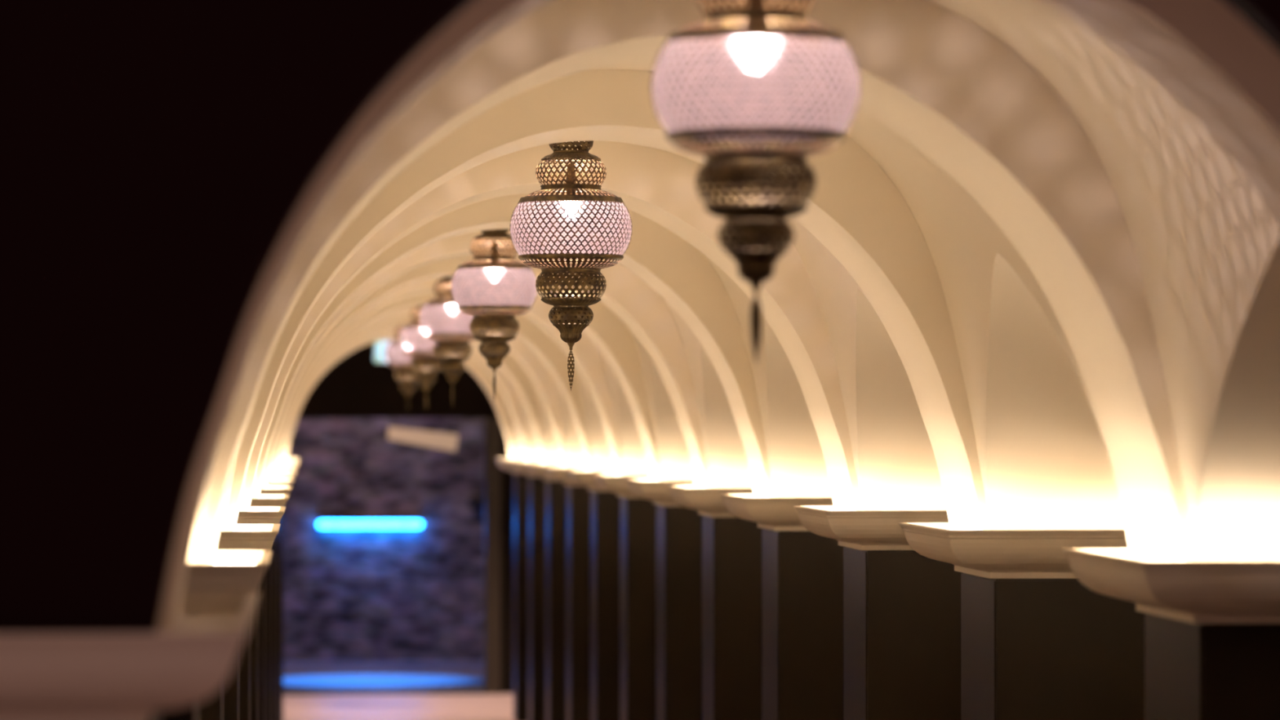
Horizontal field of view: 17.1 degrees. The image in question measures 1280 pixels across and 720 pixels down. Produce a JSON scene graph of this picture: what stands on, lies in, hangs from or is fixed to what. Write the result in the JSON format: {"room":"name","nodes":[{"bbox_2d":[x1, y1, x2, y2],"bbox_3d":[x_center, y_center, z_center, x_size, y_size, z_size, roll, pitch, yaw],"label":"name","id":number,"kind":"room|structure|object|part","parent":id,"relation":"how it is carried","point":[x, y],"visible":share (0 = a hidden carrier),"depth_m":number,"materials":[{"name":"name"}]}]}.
{"room":"vaulted corridor","nodes":[
{"label":"vaulted corridor","id":0,"kind":"room"},
{"bbox_2d":[283,417,484,661],"bbox_3d":[-1.981,0.870,32.605,5.400,2.853,0.180,0,-1,-4],"label":"wall","id":1,"kind":"structure","parent":0,"point":[350,594],"depth_m":32.51,"materials":[{"name":"purple stone"}]},
{"bbox_2d":[317,519,422,528],"bbox_3d":[-2.051,1.244,32.435,0.801,0.068,0.135,0,-1,-4],"label":"wall light","id":2,"kind":"object","parent":1,"relation":"attached to","point":[323,523],"visible":1,"depth_m":32.39,"materials":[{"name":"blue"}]},
{"bbox_2d":[318,519,422,520],"bbox_3d":[-2.051,1.214,32.436,0.779,0.009,0.135,0,-1,-4],"label":"hood","id":3,"kind":"object","parent":2,"relation":"attached to","point":[318,519],"depth_m":32.37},
{"bbox_2d":[467,495,482,509],"bbox_3d":[-1.254,1.086,32.513,0.108,0.108,0.108,0,-1,-4],"label":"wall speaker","id":4,"kind":"object","parent":1,"relation":"attached to","point":[471,502],"visible":1,"depth_m":32.47,"materials":[{"name":"black plastic"}]},
{"bbox_2d":[283,660,514,719],"bbox_3d":[-0.621,2.066,14.995,7.920,0.112,35.460,0,-1,-4],"label":"floor","id":5,"kind":"structure","parent":0,"point":[388,675],"depth_m":28.76,"materials":[{"name":"stone"}]},
{"bbox_2d":[0,591,259,719],"bbox_3d":[-0.754,1.046,4.240,0.736,1.591,0.972,0,-1,-4],"label":"pillar","id":6,"kind":"structure","parent":5,"relation":"on","point":[99,676],"depth_m":3.81,"materials":[{"name":"beige paint"}]},
{"bbox_2d":[162,550,272,719],"bbox_3d":[-0.892,1.074,6.019,0.736,1.591,0.612,0,-1,-4],"label":"pillar","id":7,"kind":"structure","parent":5,"relation":"on","point":[230,571],"depth_m":5.76,"materials":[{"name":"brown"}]},
{"bbox_2d":[200,524,280,719],"bbox_3d":[-1.031,1.103,7.813,0.736,1.591,0.612,0,-1,-4],"label":"pillar","id":8,"kind":"structure","parent":5,"relation":"on","point":[246,537],"depth_m":7.56,"materials":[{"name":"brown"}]},
{"bbox_2d":[224,506,285,719],"bbox_3d":[-1.169,1.132,9.607,0.736,1.591,0.612,0,-1,-4],"label":"pillar","id":9,"kind":"structure","parent":5,"relation":"on","point":[255,515],"depth_m":9.43,"materials":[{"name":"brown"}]},
{"bbox_2d":[240,494,289,719],"bbox_3d":[-1.308,1.161,11.402,0.736,1.591,0.612,0,-1,-4],"label":"pillar","id":10,"kind":"structure","parent":5,"relation":"on","point":[264,500],"depth_m":11.22,"materials":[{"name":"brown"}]},
{"bbox_2d":[250,485,292,719],"bbox_3d":[-1.447,1.189,13.196,0.736,1.591,0.612,0,-1,-4],"label":"pillar","id":11,"kind":"structure","parent":5,"relation":"on","point":[268,490],"depth_m":13.02,"materials":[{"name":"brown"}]},
{"bbox_2d":[258,479,294,719],"bbox_3d":[-1.586,1.218,14.991,0.736,1.591,0.612,0,-1,-4],"label":"pillar","id":12,"kind":"structure","parent":5,"relation":"on","point":[273,482],"depth_m":14.81,"materials":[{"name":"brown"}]},
{"bbox_2d":[264,473,296,719],"bbox_3d":[-1.725,1.247,16.785,0.736,1.591,0.612,0,-1,-4],"label":"pillar","id":13,"kind":"structure","parent":5,"relation":"on","point":[277,476],"depth_m":16.61,"materials":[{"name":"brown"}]},
{"bbox_2d":[269,469,297,719],"bbox_3d":[-1.864,1.276,18.579,0.736,1.591,0.612,0,-1,-4],"label":"pillar","id":14,"kind":"structure","parent":5,"relation":"on","point":[280,471],"depth_m":18.40,"materials":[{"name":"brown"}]},
{"bbox_2d":[273,466,298,719],"bbox_3d":[-2.002,1.305,20.374,0.736,1.591,0.612,0,-1,-4],"label":"pillar","id":15,"kind":"structure","parent":5,"relation":"on","point":[281,467],"depth_m":20.20,"materials":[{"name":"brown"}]},
{"bbox_2d":[275,462,299,719],"bbox_3d":[-2.141,1.333,22.168,0.736,1.591,0.612,0,-1,-4],"label":"pillar","id":16,"kind":"structure","parent":5,"relation":"on","point":[283,464],"depth_m":21.99,"materials":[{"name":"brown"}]},
{"bbox_2d":[279,460,300,719],"bbox_3d":[-2.280,1.362,23.963,0.736,1.591,0.612,0,-1,-4],"label":"pillar","id":17,"kind":"structure","parent":5,"relation":"on","point":[286,461],"depth_m":23.79,"materials":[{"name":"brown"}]},
{"bbox_2d":[281,457,300,719],"bbox_3d":[-2.419,1.391,25.757,0.736,1.591,0.612,0,-1,-4],"label":"pillar","id":18,"kind":"structure","parent":5,"relation":"on","point":[287,459],"depth_m":25.58,"materials":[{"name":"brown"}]},
{"bbox_2d":[495,457,528,719],"bbox_3d":[-0.497,1.393,25.906,0.736,1.591,0.612,0,-1,-4],"label":"pillar","id":19,"kind":"structure","parent":5,"relation":"on","point":[520,480],"depth_m":25.69,"materials":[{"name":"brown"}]},
{"bbox_2d":[285,332,515,458],"bbox_3d":[-1.458,0.119,25.849,2.657,1.028,0.409,0,-1,-4],"label":"arch","id":20,"kind":"object","parent":19,"relation":"on","point":[485,379],"visible":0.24,"depth_m":25.69,"materials":[{"name":"beige paint"}]},
{"bbox_2d":[509,460,546,719],"bbox_3d":[-0.358,1.365,24.111,0.736,1.591,0.612,0,-1,-4],"label":"pillar","id":21,"kind":"structure","parent":5,"relation":"on","point":[536,485],"depth_m":23.90,"materials":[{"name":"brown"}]},
{"bbox_2d":[284,325,530,461],"bbox_3d":[-1.319,0.090,24.055,2.657,1.028,0.409,0,-1,-4],"label":"arch","id":22,"kind":"object","parent":21,"relation":"on","point":[504,382],"visible":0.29,"depth_m":23.89,"materials":[{"name":"beige paint"}]},
{"bbox_2d":[524,462,567,719],"bbox_3d":[-0.219,1.336,22.317,0.736,1.591,0.612,0,-1,-4],"label":"pillar","id":23,"kind":"structure","parent":5,"relation":"on","point":[556,491],"depth_m":22.10,"materials":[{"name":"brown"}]},
{"bbox_2d":[281,315,548,463],"bbox_3d":[-1.180,0.061,22.260,2.657,1.028,0.409,0,-1,-4],"label":"arch","id":24,"kind":"object","parent":23,"relation":"on","point":[517,374],"visible":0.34,"depth_m":22.10,"materials":[{"name":"beige paint"}]},
{"bbox_2d":[543,466,590,719],"bbox_3d":[-0.080,1.307,20.522,0.736,1.591,0.612,0,-1,-4],"label":"pillar","id":25,"kind":"structure","parent":5,"relation":"on","point":[578,496],"depth_m":20.31,"materials":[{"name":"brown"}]},
{"bbox_2d":[279,305,569,466],"bbox_3d":[-1.041,0.032,20.466,2.657,1.028,0.409,0,-1,-4],"label":"arch","id":26,"kind":"object","parent":25,"relation":"on","point":[540,375],"visible":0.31,"depth_m":20.31,"materials":[{"name":"beige paint"}]},
{"bbox_2d":[565,469,619,719],"bbox_3d":[0.059,1.278,18.728,0.736,1.591,0.612,0,-1,-4],"label":"pillar","id":27,"kind":"structure","parent":5,"relation":"on","point":[604,504],"depth_m":18.52,"materials":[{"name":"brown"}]},
{"bbox_2d":[275,292,595,471],"bbox_3d":[-0.902,0.004,18.672,2.657,1.028,0.409,0,-1,-4],"label":"arch","id":28,"kind":"object","parent":27,"relation":"on","point":[555,359],"visible":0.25,"depth_m":18.51,"materials":[{"name":"beige paint"}]},
{"bbox_2d":[591,473,656,719],"bbox_3d":[0.197,1.249,16.934,0.736,1.591,0.612,0,-1,-4],"label":"pillar","id":29,"kind":"structure","parent":5,"relation":"on","point":[637,515],"depth_m":16.72,"materials":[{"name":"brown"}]},
{"bbox_2d":[271,276,625,475],"bbox_3d":[-0.763,-0.025,16.877,2.657,1.028,0.409,0,-1,-4],"label":"arch","id":30,"kind":"object","parent":29,"relation":"on","point":[587,357],"visible":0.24,"depth_m":16.72,"materials":[{"name":"beige paint"}]},
{"bbox_2d":[625,479,703,719],"bbox_3d":[0.336,1.221,15.139,0.736,1.591,0.612,0,-1,-4],"label":"pillar","id":31,"kind":"structure","parent":5,"relation":"on","point":[678,527],"depth_m":14.93,"materials":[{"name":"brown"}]},
{"bbox_2d":[266,255,663,481],"bbox_3d":[-0.625,-0.054,15.083,2.657,1.028,0.409,0,-1,-4],"label":"arch","id":32,"kind":"object","parent":31,"relation":"on","point":[613,338],"visible":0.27,"depth_m":14.92,"materials":[{"name":"beige paint"}]},
{"bbox_2d":[666,485,763,719],"bbox_3d":[0.475,1.192,13.345,0.736,1.591,0.612,0,-1,-4],"label":"pillar","id":33,"kind":"structure","parent":5,"relation":"on","point":[732,686],"depth_m":13.14,"materials":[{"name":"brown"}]},
{"bbox_2d":[260,229,711,488],"bbox_3d":[-0.486,-0.083,13.288,2.657,1.028,0.409,0,-1,-4],"label":"arch","id":34,"kind":"object","parent":33,"relation":"on","point":[643,310],"visible":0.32,"depth_m":13.13,"materials":[{"name":"beige paint"}]},
{"bbox_2d":[720,493,844,719],"bbox_3d":[0.614,1.163,11.550,0.736,1.591,0.612,0,-1,-4],"label":"pillar","id":35,"kind":"structure","parent":5,"relation":"on","point":[802,569],"depth_m":11.34,"materials":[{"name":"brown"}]},
{"bbox_2d":[251,192,775,497],"bbox_3d":[-0.347,-0.112,11.494,2.657,1.028,0.409,0,-1,-4],"label":"arch","id":36,"kind":"object","parent":35,"relation":"on","point":[681,273],"visible":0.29,"depth_m":11.33,"materials":[{"name":"beige paint"}]},
{"bbox_2d":[793,506,963,719],"bbox_3d":[0.752,1.134,9.756,0.736,1.591,0.612,0,-1,-4],"label":"pillar","id":37,"kind":"structure","parent":5,"relation":"on","point":[902,606],"depth_m":9.55,"materials":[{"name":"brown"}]},
{"bbox_2d":[240,140,862,511],"bbox_3d":[-0.208,-0.140,9.699,2.657,1.028,0.409,0,-1,-4],"label":"arch","id":38,"kind":"object","parent":37,"relation":"on","point":[658,185],"visible":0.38,"depth_m":9.53,"materials":[{"name":"beige paint"}]},
{"bbox_2d":[898,522,1147,719],"bbox_3d":[0.891,1.105,7.962,0.736,1.591,0.612,0,-1,-4],"label":"pillar","id":39,"kind":"structure","parent":5,"relation":"on","point":[1037,643],"depth_m":7.76,"materials":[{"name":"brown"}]},
{"bbox_2d":[223,69,991,531],"bbox_3d":[-0.070,-0.169,7.905,2.657,1.028,0.409,0,-1,-4],"label":"arch","id":40,"kind":"object","parent":39,"relation":"on","point":[855,210],"visible":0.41,"depth_m":7.74,"materials":[{"name":"beige paint"}]},
{"bbox_2d":[1062,548,1279,719],"bbox_3d":[1.030,1.077,6.167,0.736,1.591,0.612,0,-1,-4],"label":"pillar","id":41,"kind":"structure","parent":5,"relation":"on","point":[1212,628],"depth_m":5.96,"materials":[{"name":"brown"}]},
{"bbox_2d":[197,0,1196,563],"bbox_3d":[0.069,-0.198,6.111,2.657,1.028,0.409,0,-1,-4],"label":"arch","id":42,"kind":"object","parent":41,"relation":"on","point":[945,85],"visible":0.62,"depth_m":5.95,"materials":[{"name":"beige paint"}]},
{"bbox_3d":[1.168,1.048,4.389,0.736,1.591,0.972,0,-1,-4],"label":"pillar","id":43,"kind":"structure","parent":5,"relation":"on","visible":0},
{"bbox_2d":[157,0,1279,628],"bbox_3d":[0.188,-0.223,4.577,2.657,1.028,0.270,0,-1,-4],"label":"arch","id":44,"kind":"object","parent":43,"relation":"on","point":[1224,72],"visible":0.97,"depth_m":4.48,"materials":[{"name":"beige paint"}]},
{"bbox_2d":[297,338,513,693],"bbox_3d":[-1.670,0.265,28.594,7.920,3.933,0.180,0,-1,-4],"label":"wall","id":45,"kind":"structure","parent":0,"point":[355,386],"depth_m":28.52,"materials":[{"name":"black paint"}]},
{"bbox_2d":[283,691,485,695],"bbox_3d":[-1.762,2.223,28.465,1.458,0.014,0.108,0,-1,-4],"label":"trim","id":46,"kind":"structure","parent":45,"relation":"attached to","point":[326,692],"depth_m":28.43,"materials":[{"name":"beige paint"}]},
{"bbox_2d":[484,417,501,693],"bbox_3d":[-1.762,1.309,28.570,1.652,1.845,0.252,0,-1,-4],"label":"door frame","id":47,"kind":"structure","parent":45,"relation":"attached to","point":[492,426],"depth_m":28.50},
{"bbox_2d":[0,0,1279,633],"bbox_3d":[0.229,-0.999,4.072,7.928,2.552,0.310,0,-1,-8],"label":"wall","id":48,"kind":"structure","parent":0,"point":[157,157],"depth_m":3.82,"materials":[{"name":"black paint"}]},
{"bbox_2d":[188,0,1279,563],"bbox_3d":[-0.602,0.019,14.792,2.664,0.860,21.773,0,-1,-4],"label":"ceiling","id":49,"kind":"structure","parent":0,"point":[1206,244],"depth_m":7.32,"materials":[{"name":"beige paint"}]},
{"bbox_2d":[385,324,430,410],"bbox_3d":[-1.250,0.010,23.009,0.249,0.567,0.249,0,-1,-27],"label":"lantern","id":50,"kind":"object","parent":49,"relation":"hanging from","point":[394,355],"visible":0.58,"depth_m":22.95,"materials":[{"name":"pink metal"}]},
{"bbox_3d":[-1.250,-0.034,23.010,0.249,0.107,0.249,0,-1,-6],"label":"globe","id":51,"kind":"part","parent":50,"relation":"part of","materials":[{"name":"pink glass"}]},
{"bbox_3d":[-1.250,-0.037,23.010,0.245,0.116,0.245,0,-1,-6],"label":"glass","id":52,"kind":"part","parent":50,"relation":"part of","materials":[{"name":"pink glass"}]},
{"bbox_2d":[399,305,451,409],"bbox_3d":[-0.973,-0.048,19.421,0.249,0.567,0.249,0,-1,-18],"label":"lantern","id":53,"kind":"object","parent":49,"relation":"hanging from","point":[412,340],"visible":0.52,"depth_m":19.36,"materials":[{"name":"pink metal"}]},
{"bbox_3d":[-0.973,-0.092,19.421,0.249,0.107,0.249,1,-1,-45],"label":"globe","id":54,"kind":"part","parent":53,"relation":"part of","materials":[{"name":"pink glass"}]},
{"bbox_3d":[-0.973,-0.095,19.421,0.245,0.116,0.245,1,-1,-45],"label":"glass","id":55,"kind":"part","parent":53,"relation":"part of","materials":[{"name":"pink glass"}]},
{"bbox_2d":[418,275,483,408],"bbox_3d":[-0.695,-0.105,15.832,0.249,0.567,0.249,1,-1,-43],"label":"lantern","id":56,"kind":"object","parent":49,"relation":"hanging from","point":[442,319],"visible":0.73,"depth_m":15.77,"materials":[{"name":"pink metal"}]},
{"bbox_3d":[-0.695,-0.149,15.833,0.249,0.107,0.249,1,-1,-29],"label":"globe","id":57,"kind":"part","parent":56,"relation":"part of","materials":[{"name":"gold metal"}]},
{"bbox_3d":[-0.695,-0.152,15.833,0.245,0.116,0.245,1,-1,-29],"label":"glass","id":58,"kind":"part","parent":56,"relation":"part of","materials":[{"name":"pink glass"}]},
{"bbox_2d":[450,228,537,401],"bbox_3d":[-0.418,-0.163,12.243,0.249,0.567,0.249,-1,-1,29],"label":"lantern","id":59,"kind":"object","parent":49,"relation":"hanging from","point":[506,286],"visible":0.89,"depth_m":12.18,"materials":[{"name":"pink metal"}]},
{"bbox_2d":[490,240,497,263],"bbox_3d":[-0.418,-0.284,12.245,0.026,0.116,0.026,0,-1,-4],"label":"socket","id":60,"kind":"object","parent":59,"relation":"attached to","point":[493,242],"depth_m":12.24,"materials":[{"name":"brown metal"}]},
{"bbox_3d":[-0.418,-0.207,12.244,0.249,0.107,0.249,0,-1,23],"label":"globe","id":61,"kind":"part","parent":59,"relation":"part of","materials":[{"name":"gold metal"}]},
{"bbox_3d":[-0.418,-0.210,12.244,0.245,0.116,0.245,0,-1,23],"label":"glass","id":62,"kind":"part","parent":59,"relation":"part of","materials":[{"name":"pink glass"}]},
{"bbox_2d":[509,140,632,391],"bbox_3d":[-0.140,-0.221,8.654,0.249,0.567,0.249,-1,-1,39],"label":"lantern","id":63,"kind":"object","parent":49,"relation":"hanging from","point":[562,228],"visible":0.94,"depth_m":8.59,"materials":[{"name":"gold metal"}]},
{"bbox_3d":[-0.140,-0.268,8.655,0.245,0.116,0.245,0,-1,-4],"label":"glass","id":64,"kind":"part","parent":63,"relation":"part of","materials":[{"name":"pink glass"}]},
{"bbox_2d":[565,163,576,195],"bbox_3d":[-0.140,-0.341,8.656,0.026,0.116,0.026,0,-1,-4],"label":"socket","id":65,"kind":"object","parent":63,"relation":"attached to","point":[572,178],"depth_m":8.65,"materials":[{"name":"brown metal"}]},
{"bbox_3d":[-0.140,-0.265,8.655,0.249,0.107,0.249,0,-1,-4],"label":"globe","id":66,"kind":"part","parent":63,"relation":"part of","materials":[{"name":"gold metal"}]},
{"bbox_2d":[650,0,861,364],"bbox_3d":[0.138,-0.278,5.065,0.249,0.567,0.249,1,-1,-31],"label":"lantern","id":67,"kind":"object","parent":49,"relation":"hanging from","point":[748,84],"visible":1,"depth_m":5.00,"materials":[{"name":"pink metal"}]},
{"bbox_2d":[746,0,764,26],"bbox_3d":[0.138,-0.399,5.067,0.026,0.116,0.026,0,-1,-4],"label":"rod","id":68,"kind":"object","parent":67,"relation":"attached to","point":[753,1],"depth_m":5.06,"materials":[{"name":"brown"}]},
{"bbox_3d":[0.138,-0.322,5.066,0.249,0.107,0.249,0,-1,-27],"label":"globe","id":69,"kind":"part","parent":67,"relation":"part of","materials":[{"name":"gold metal"}]},
{"bbox_3d":[0.138,-0.325,5.066,0.245,0.116,0.245,0,-1,-27],"label":"glass","id":70,"kind":"part","parent":67,"relation":"part of","materials":[{"name":"pink glass"}]},
{"bbox_3d":[-1.825,-0.643,30.619,5.760,0.108,4.212,0,-1,-4],"label":"ceiling","id":71,"kind":"structure","parent":0,"visible":0},
{"bbox_2d":[386,417,458,451],"bbox_3d":[-1.574,0.042,30.961,0.518,1.250,0.054,0,-1,-4],"label":"hanging sign","id":72,"kind":"object","parent":71,"relation":"hanging from","point":[444,441],"visible":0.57,"depth_m":30.93,"materials":[{"name":"brown"}]},
{"bbox_3d":[-1.568,-1.317,27.305,7.920,0.090,2.455,0,-1,-4],"label":"ceiling","id":73,"kind":"structure","parent":0,"visible":0},
{"bbox_2d":[373,339,392,363],"bbox_3d":[-1.611,-0.625,27.353,0.196,1.292,0.063,0,-1,-4],"label":"exit sign","id":74,"kind":"object","parent":73,"relation":"hanging from","point":[380,347],"visible":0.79,"depth_m":27.31,"materials":[{"name":"white"}]},
{"bbox_3d":[-1.675,-0.055,27.311,0.043,0.139,0.003,0,-1,-4],"label":"green panel","id":75,"kind":"part","parent":74,"relation":"part of","materials":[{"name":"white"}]},
{"bbox_3d":[-1.607,-0.055,27.320,0.181,0.139,0.004,0,-1,-4],"label":"light panel","id":76,"kind":"part","parent":74,"relation":"part of","materials":[{"name":"white"}]}
]}

